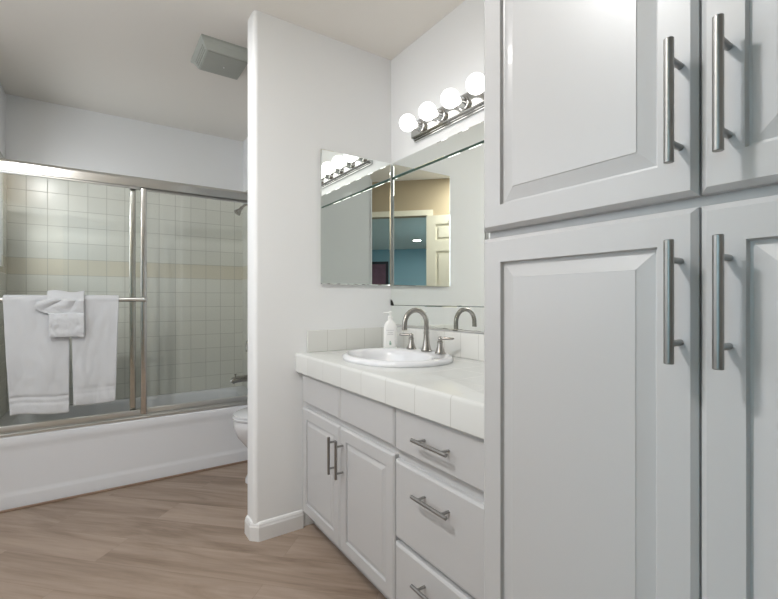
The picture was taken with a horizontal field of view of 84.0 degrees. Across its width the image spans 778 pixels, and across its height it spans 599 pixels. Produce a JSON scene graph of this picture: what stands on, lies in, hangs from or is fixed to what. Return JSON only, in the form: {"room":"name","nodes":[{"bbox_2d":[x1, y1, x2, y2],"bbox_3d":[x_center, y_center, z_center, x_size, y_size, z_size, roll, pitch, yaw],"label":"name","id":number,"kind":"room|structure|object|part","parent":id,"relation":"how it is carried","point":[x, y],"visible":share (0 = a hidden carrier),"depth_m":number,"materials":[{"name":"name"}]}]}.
{"room":"bathroom","nodes":[
{"label":"bathroom","id":0,"kind":"room"},
{"bbox_2d":[0,83,4,265],"bbox_3d":[-2.506,-0.110,2.332,0.560,2.440,0.730,0,0,-34],"label":"wall","id":1,"kind":"structure","parent":0,"point":[2,93],"depth_m":2.68,"materials":[{"name":"white paint"}]},
{"bbox_2d":[0,152,6,418],"bbox_3d":[-2.293,-0.084,2.525,0.008,1.613,0.632,0,0,-34],"label":"tiled wall","id":2,"kind":"structure","parent":1,"relation":"attached to","point":[3,268],"depth_m":2.69,"materials":[{"name":"white tile"}]},
{"bbox_2d":[0,158,247,437],"bbox_3d":[-1.480,-0.009,2.663,1.492,1.462,0.060,0,0,-34],"label":"shower door frame","id":3,"kind":"object","parent":2,"relation":"attached to","point":[5,164],"visible":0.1,"depth_m":2.55,"materials":[{"name":"silver metal"}]},
{"bbox_2d":[0,169,146,432],"bbox_3d":[-1.761,0.004,2.424,0.707,1.388,0.074,0,0,-34],"label":"sliding shower door","id":4,"kind":"structure","parent":3,"relation":"in","point":[143,299],"depth_m":2.61,"materials":[{"name":"silver glass"}]},
{"bbox_2d":[3,295,69,415],"bbox_3d":[-1.878,0.297,2.308,0.277,0.644,0.064,0,0,-34],"label":"bath towel","id":5,"kind":"object","parent":4,"relation":"hanging from","point":[37,364],"visible":0.91,"depth_m":2.28,"materials":[{"name":"white fabric"}]},
{"bbox_2d":[35,290,84,337],"bbox_3d":[-1.793,0.077,2.357,0.214,0.260,0.111,0,0,-34],"label":"hand towel","id":6,"kind":"object","parent":4,"relation":"hanging from","point":[65,309],"visible":0.99,"depth_m":2.33,"materials":[{"name":"white fabric"}]},
{"bbox_3d":[-1.777,-0.679,2.447,0.642,0.022,0.016,0,0,-34],"label":"rail","id":7,"kind":"part","parent":4,"relation":"part of","materials":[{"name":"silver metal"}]},
{"bbox_3d":[-1.777,0.683,2.447,0.642,0.030,0.016,0,0,-34],"label":"rail","id":8,"kind":"part","parent":4,"relation":"part of","materials":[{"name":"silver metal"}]},
{"bbox_2d":[72,295,118,405],"bbox_3d":[-1.666,0.282,2.452,0.226,0.615,0.063,0,0,-34],"label":"bath towel","id":9,"kind":"object","parent":4,"relation":"hanging from","point":[94,355],"visible":0.89,"depth_m":2.44,"materials":[{"name":"white fabric"}]},
{"bbox_2d":[129,188,247,412],"bbox_3d":[-1.230,0.004,2.847,0.825,1.388,0.018,0,0,-34],"label":"sliding shower door","id":10,"kind":"structure","parent":3,"relation":"in","point":[132,192],"depth_m":2.62,"materials":[{"name":"silver glass"}]},
{"bbox_3d":[-1.230,-0.679,2.847,0.760,0.022,0.016,0,0,-34],"label":"rail","id":11,"kind":"part","parent":10,"relation":"part of","materials":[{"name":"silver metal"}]},
{"bbox_3d":[-1.230,0.683,2.847,0.760,0.030,0.016,0,0,-34],"label":"rail","id":12,"kind":"part","parent":10,"relation":"part of","materials":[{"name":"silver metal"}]},
{"bbox_2d":[5,94,242,190],"bbox_3d":[-1.946,-0.110,3.223,2.566,2.440,0.120,0,0,-34],"label":"wall","id":13,"kind":"structure","parent":0,"point":[36,131],"depth_m":3.13,"materials":[{"name":"white paint"}]},
{"bbox_2d":[7,173,242,410],"bbox_3d":[-1.850,-0.084,3.210,1.510,1.613,0.008,0,0,-34],"label":"tiled wall","id":14,"kind":"structure","parent":13,"relation":"attached to","point":[69,236],"depth_m":3.25,"materials":[{"name":"white tile"}]},
{"bbox_2d":[0,462,386,598],"bbox_3d":[-0.949,1.160,-3.418,11.800,0.100,12.600,0,0,-34],"label":"floor","id":15,"kind":"structure","parent":0,"point":[180,537],"depth_m":1.90,"materials":[{"name":"wood"}]},
{"bbox_2d":[0,386,247,510],"bbox_3d":[-1.656,0.917,2.923,1.508,0.386,0.699,0,0,-34],"label":"bathtub","id":16,"kind":"object","parent":15,"relation":"on","point":[40,467],"visible":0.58,"depth_m":2.58,"materials":[{"name":"white ceramic"}]},
{"bbox_2d":[0,460,247,513],"bbox_3d":[-1.454,1.104,2.624,1.510,0.012,0.012,0,0,-34],"label":"trim","id":17,"kind":"structure","parent":16,"relation":"attached to","point":[240,462],"depth_m":2.52,"materials":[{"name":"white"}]},
{"bbox_2d":[0,386,247,425],"bbox_3d":[-1.665,0.917,2.936,1.508,0.386,0.669,0,0,-34],"label":"basin","id":18,"kind":"object","parent":16,"relation":"in","point":[119,405],"depth_m":3.10,"materials":[{"name":"white ceramic"}]},
{"bbox_2d":[232,407,247,483],"bbox_3d":[-0.648,0.723,2.767,0.684,0.775,0.420,0,0,-34],"label":"toilet","id":19,"kind":"object","parent":15,"relation":"on","point":[240,417],"visible":0.1,"depth_m":2.55,"materials":[{"name":"white ceramic"}]},
{"bbox_3d":[-0.704,0.714,2.729,0.548,0.018,0.378,0,0,-34],"label":"seat","id":20,"kind":"part","parent":19,"relation":"part of","materials":[{"name":"white ceramic"}]},
{"bbox_3d":[-0.704,0.692,2.729,0.540,0.024,0.372,0,0,-34],"label":"lid","id":21,"kind":"part","parent":19,"relation":"part of","materials":[{"name":"white ceramic"}]},
{"bbox_2d":[302,374,483,598],"bbox_3d":[0.157,0.731,1.668,0.581,0.758,1.380,0,0,-34],"label":"vanity cabinet","id":22,"kind":"object","parent":15,"relation":"on","point":[399,493],"visible":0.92,"depth_m":1.43,"materials":[{"name":"grey paint"}]},
{"bbox_3d":[-0.301,0.761,1.912,0.019,0.497,0.384,0,0,-34],"label":"door","id":23,"kind":"part","parent":22,"relation":"part of","materials":[{"name":"grey paint"}]},
{"bbox_3d":[-0.234,0.635,1.763,0.038,0.152,0.012,0,0,-34],"label":"handle","id":24,"kind":"part","parent":22,"relation":"part of","materials":[{"name":"silver metal"}]},
{"bbox_3d":[-0.199,0.635,1.710,0.038,0.152,0.012,0,0,-34],"label":"handle","id":25,"kind":"part","parent":22,"relation":"part of","materials":[{"name":"silver metal"}]},
{"bbox_3d":[-0.084,0.761,1.590,0.019,0.497,0.384,0,0,-34],"label":"door","id":26,"kind":"part","parent":22,"relation":"part of","materials":[{"name":"grey paint"}]},
{"bbox_2d":[295,327,483,439],"bbox_3d":[0.166,0.249,1.674,0.560,0.202,1.380,0,0,-34],"label":"countertop","id":27,"kind":"structure","parent":22,"relation":"on","point":[451,395],"depth_m":1.58,"materials":[{"name":"tile"}]},
{"bbox_2d":[383,311,396,347],"bbox_3d":[0.007,0.160,2.203,0.070,0.199,0.049,0,0,-1],"label":"soap dispenser","id":28,"kind":"object","parent":27,"relation":"on","point":[390,328],"visible":0.92,"depth_m":2.18,"materials":[{"name":"white plastic"}]},
{"bbox_2d":[342,347,452,367],"bbox_3d":[0.033,0.315,1.901,0.456,0.155,0.540,0,0,-34],"label":"sink basin","id":29,"kind":"object","parent":27,"relation":"in","point":[385,356],"visible":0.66,"depth_m":1.93,"materials":[{"name":"white ceramic"}]},
{"bbox_2d":[399,308,453,353],"bbox_3d":[0.127,0.137,1.963,0.164,0.201,0.321,0,0,-34],"label":"faucet","id":30,"kind":"object","parent":27,"relation":"on","point":[426,347],"visible":1,"depth_m":1.97,"materials":[{"name":"silver metal"}]},
{"bbox_3d":[0.108,0.200,2.083,0.048,0.076,0.048,0,0,-34],"label":"handle","id":31,"kind":"part","parent":30,"relation":"part of","materials":[{"name":"silver metal"}]},
{"bbox_3d":[0.121,0.093,1.956,0.147,0.113,0.023,0,0,-34],"label":"spout","id":32,"kind":"part","parent":30,"relation":"part of","materials":[{"name":"silver metal"}]},
{"bbox_3d":[0.172,0.193,1.991,0.052,0.089,0.052,0,0,-34],"label":"spout","id":33,"kind":"part","parent":30,"relation":"part of","materials":[{"name":"silver metal"}]},
{"bbox_3d":[0.225,0.200,1.896,0.048,0.076,0.048,0,0,-34],"label":"handle","id":34,"kind":"part","parent":30,"relation":"part of","materials":[{"name":"silver metal"}]},
{"bbox_3d":[0.257,0.171,1.885,0.056,0.013,0.014,0,0,19],"label":"lever","id":35,"kind":"part","parent":30,"relation":"part of","materials":[{"name":"silver metal"}]},
{"bbox_3d":[0.121,0.858,1.237,0.038,0.012,0.157,0,0,-34],"label":"handle","id":36,"kind":"part","parent":22,"relation":"part of","materials":[{"name":"silver metal"}]},
{"bbox_3d":[0.121,0.591,1.237,0.038,0.012,0.157,0,0,-34],"label":"handle","id":37,"kind":"part","parent":22,"relation":"part of","materials":[{"name":"silver metal"}]},
{"bbox_3d":[0.121,0.421,1.237,0.038,0.012,0.157,0,0,-34],"label":"handle","id":38,"kind":"part","parent":22,"relation":"part of","materials":[{"name":"silver metal"}]},
{"bbox_3d":[0.142,0.903,1.257,0.019,0.214,0.413,0,0,-34],"label":"drawer","id":39,"kind":"part","parent":22,"relation":"part of","materials":[{"name":"grey paint"}]},
{"bbox_3d":[0.142,0.652,1.257,0.019,0.255,0.413,0,0,-34],"label":"drawer","id":40,"kind":"part","parent":22,"relation":"part of","materials":[{"name":"grey paint"}]},
{"bbox_3d":[0.142,0.424,1.257,0.019,0.138,0.413,0,0,-34],"label":"drawer","id":41,"kind":"part","parent":22,"relation":"part of","materials":[{"name":"grey paint"}]},
{"bbox_2d":[484,0,777,598],"bbox_3d":[0.674,-0.040,0.740,0.761,2.300,0.736,0,0,-34],"label":"linen cabinet","id":42,"kind":"object","parent":15,"relation":"on","point":[631,146],"visible":1,"depth_m":0.62,"materials":[{"name":"grey paint"}]},
{"bbox_3d":[0.295,0.439,0.706,0.019,1.113,0.369,0,0,-34],"label":"door","id":43,"kind":"part","parent":42,"relation":"part of","materials":[{"name":"grey paint"}]},
{"bbox_3d":[0.295,-0.612,0.706,0.019,0.957,0.369,0,0,-34],"label":"door","id":44,"kind":"part","parent":42,"relation":"part of","materials":[{"name":"grey paint"}]},
{"bbox_3d":[0.364,0.003,0.553,0.038,0.157,0.012,0,0,-34],"label":"handle","id":45,"kind":"part","parent":42,"relation":"part of","materials":[{"name":"silver metal"}]},
{"bbox_3d":[0.364,-0.251,0.553,0.038,0.157,0.012,0,0,-34],"label":"handle","id":46,"kind":"part","parent":42,"relation":"part of","materials":[{"name":"silver metal"}]},
{"bbox_3d":[0.393,0.003,0.509,0.038,0.157,0.012,0,0,-34],"label":"handle","id":47,"kind":"part","parent":42,"relation":"part of","materials":[{"name":"silver metal"}]},
{"bbox_3d":[0.393,-0.251,0.509,0.038,0.157,0.012,0,0,-34],"label":"handle","id":48,"kind":"part","parent":42,"relation":"part of","materials":[{"name":"silver metal"}]},
{"bbox_3d":[0.499,0.439,0.404,0.019,1.113,0.354,0,0,-34],"label":"door","id":49,"kind":"part","parent":42,"relation":"part of","materials":[{"name":"grey paint"}]},
{"bbox_3d":[0.499,-0.612,0.404,0.019,0.957,0.354,0,0,-34],"label":"door","id":50,"kind":"part","parent":42,"relation":"part of","materials":[{"name":"grey paint"}]},
{"bbox_2d":[0,0,464,140],"bbox_3d":[-0.949,-1.380,-3.418,11.800,0.100,12.600,0,0,-34],"label":"ceiling","id":51,"kind":"structure","parent":0,"point":[131,59],"depth_m":2.24,"materials":[{"name":"white paint"}]},
{"bbox_2d":[191,34,247,79],"bbox_3d":[-0.910,-1.297,2.356,0.266,0.064,0.293,0,0,-34],"label":"fan","id":52,"kind":"object","parent":51,"relation":"attached to","point":[212,55],"visible":0.96,"depth_m":2.29,"materials":[{"name":"white plastic"}]},
{"bbox_3d":[-0.903,-1.271,2.352,0.202,0.004,0.215,0,0,-34],"label":"grille plate","id":53,"kind":"part","parent":52,"relation":"part of","materials":[{"name":"grey plastic"}]},
{"bbox_2d":[243,137,247,191],"bbox_3d":[-0.884,-0.110,3.428,0.336,2.440,0.730,0,0,-34],"label":"wall","id":54,"kind":"structure","parent":0,"point":[245,142],"depth_m":3.58,"materials":[{"name":"white paint"}]},
{"bbox_2d":[243,190,247,388],"bbox_3d":[-1.049,-0.084,3.366,0.008,1.613,0.632,0,0,-34],"label":"tiled wall","id":55,"kind":"structure","parent":54,"relation":"attached to","point":[245,209],"depth_m":3.55,"materials":[{"name":"white tile"}]},
{"bbox_2d":[230,374,247,383],"bbox_3d":[-1.125,0.603,3.308,0.182,0.074,0.059,0,0,-34],"label":"tub spout","id":56,"kind":"object","parent":55,"relation":"attached to","point":[244,378],"visible":0.82,"depth_m":3.28,"materials":[{"name":"silver metal"}]},
{"bbox_2d":[234,204,247,215],"bbox_3d":[-1.112,-0.701,3.316,0.152,0.123,0.056,0,0,-34],"label":"shower fixture","id":57,"kind":"object","parent":55,"relation":"attached to","point":[237,211],"visible":0.7,"depth_m":3.29,"materials":[{"name":"silver metal"}]},
{"bbox_2d":[248,10,390,525],"bbox_3d":[-0.337,-0.110,2.240,0.761,2.440,0.118,0,0,-34],"label":"wall partition","id":58,"kind":"structure","parent":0,"point":[309,91],"depth_m":2.07,"materials":[{"name":"white paint"}]},
{"bbox_2d":[245,509,303,541],"bbox_3d":[-0.342,1.067,2.236,0.775,0.086,0.146,0,0,-34],"label":"baseboard","id":59,"kind":"structure","parent":58,"relation":"attached to","point":[263,530],"depth_m":2.02,"materials":[{"name":"white paint"}]},
{"bbox_2d":[307,327,383,351],"bbox_3d":[-0.194,0.206,2.258,0.502,0.108,0.010,0,0,-34],"label":"backsplash","id":60,"kind":"structure","parent":58,"relation":"attached to","point":[355,338],"depth_m":2.23,"materials":[{"name":"tile"}]},
{"bbox_2d":[320,149,389,285],"bbox_3d":[-0.170,-0.413,2.270,0.419,0.673,0.018,0,0,-34],"label":"mirror","id":61,"kind":"object","parent":58,"relation":"attached to","point":[354,190],"visible":1,"depth_m":2.25,"materials":[{"name":"silver mirror"}]},
{"bbox_2d":[391,0,483,334],"bbox_3d":[0.176,-0.110,2.268,0.120,2.440,3.840,0,0,-34],"label":"wall","id":62,"kind":"structure","parent":0,"point":[443,58],"depth_m":2.08,"materials":[{"name":"white paint"}]},
{"bbox_2d":[391,121,489,333],"bbox_3d":[0.397,-0.304,1.825,0.009,0.896,1.379,0,0,-34],"label":"wall mirror","id":63,"kind":"object","parent":62,"relation":"attached to","point":[438,235],"visible":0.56,"depth_m":2.06,"materials":[{"name":"silver mirror"}]},
{"bbox_2d":[397,327,483,360],"bbox_3d":[0.397,0.204,1.824,0.010,0.112,1.370,0,0,-34],"label":"backsplash","id":64,"kind":"structure","parent":62,"relation":"attached to","point":[464,345],"depth_m":1.97,"materials":[{"name":"tile"}]},
{"bbox_2d":[399,72,483,142],"bbox_3d":[0.332,-0.855,1.795,0.150,0.104,0.912,0,0,-34],"label":"vanity light","id":65,"kind":"object","parent":62,"relation":"attached to","point":[456,108],"visible":0.54,"depth_m":1.93,"materials":[{"name":"white glass"}]},
{"bbox_3d":[0.093,-0.855,2.093,0.088,0.081,0.081,0,0,-34],"label":"bulb","id":66,"kind":"part","parent":65,"relation":"part of","materials":[{"name":"white glass"}]},
{"bbox_2d":[414,120,423,132],"bbox_3d":[0.142,-0.855,2.126,0.032,0.060,0.060,0,0,-34],"label":"socket","id":67,"kind":"object","parent":65,"relation":"attached to","point":[419,127],"depth_m":2.11,"materials":[{"name":"silver metal"}]},
{"bbox_3d":[0.178,-0.855,1.968,0.088,0.081,0.081,0,0,-34],"label":"bulb","id":68,"kind":"part","parent":65,"relation":"part of","materials":[{"name":"white glass"}]},
{"bbox_2d":[434,109,444,121],"bbox_3d":[0.227,-0.855,2.000,0.032,0.060,0.060,0,0,-34],"label":"socket","id":69,"kind":"object","parent":65,"relation":"attached to","point":[440,113],"depth_m":1.99,"materials":[{"name":"silver metal"}]},
{"bbox_3d":[0.264,-0.855,1.841,0.088,0.081,0.081,0,0,-34],"label":"bulb","id":70,"kind":"part","parent":65,"relation":"part of","materials":[{"name":"white glass"}]},
{"bbox_2d":[456,96,468,110],"bbox_3d":[0.312,-0.855,1.874,0.032,0.060,0.060,0,0,-34],"label":"socket","id":71,"kind":"object","parent":65,"relation":"attached to","point":[463,105],"depth_m":1.86,"materials":[{"name":"silver metal"}]},
{"bbox_3d":[0.349,-0.855,1.716,0.088,0.081,0.081,0,0,-34],"label":"bulb","id":72,"kind":"part","parent":65,"relation":"part of","materials":[{"name":"white glass"}]}
]}

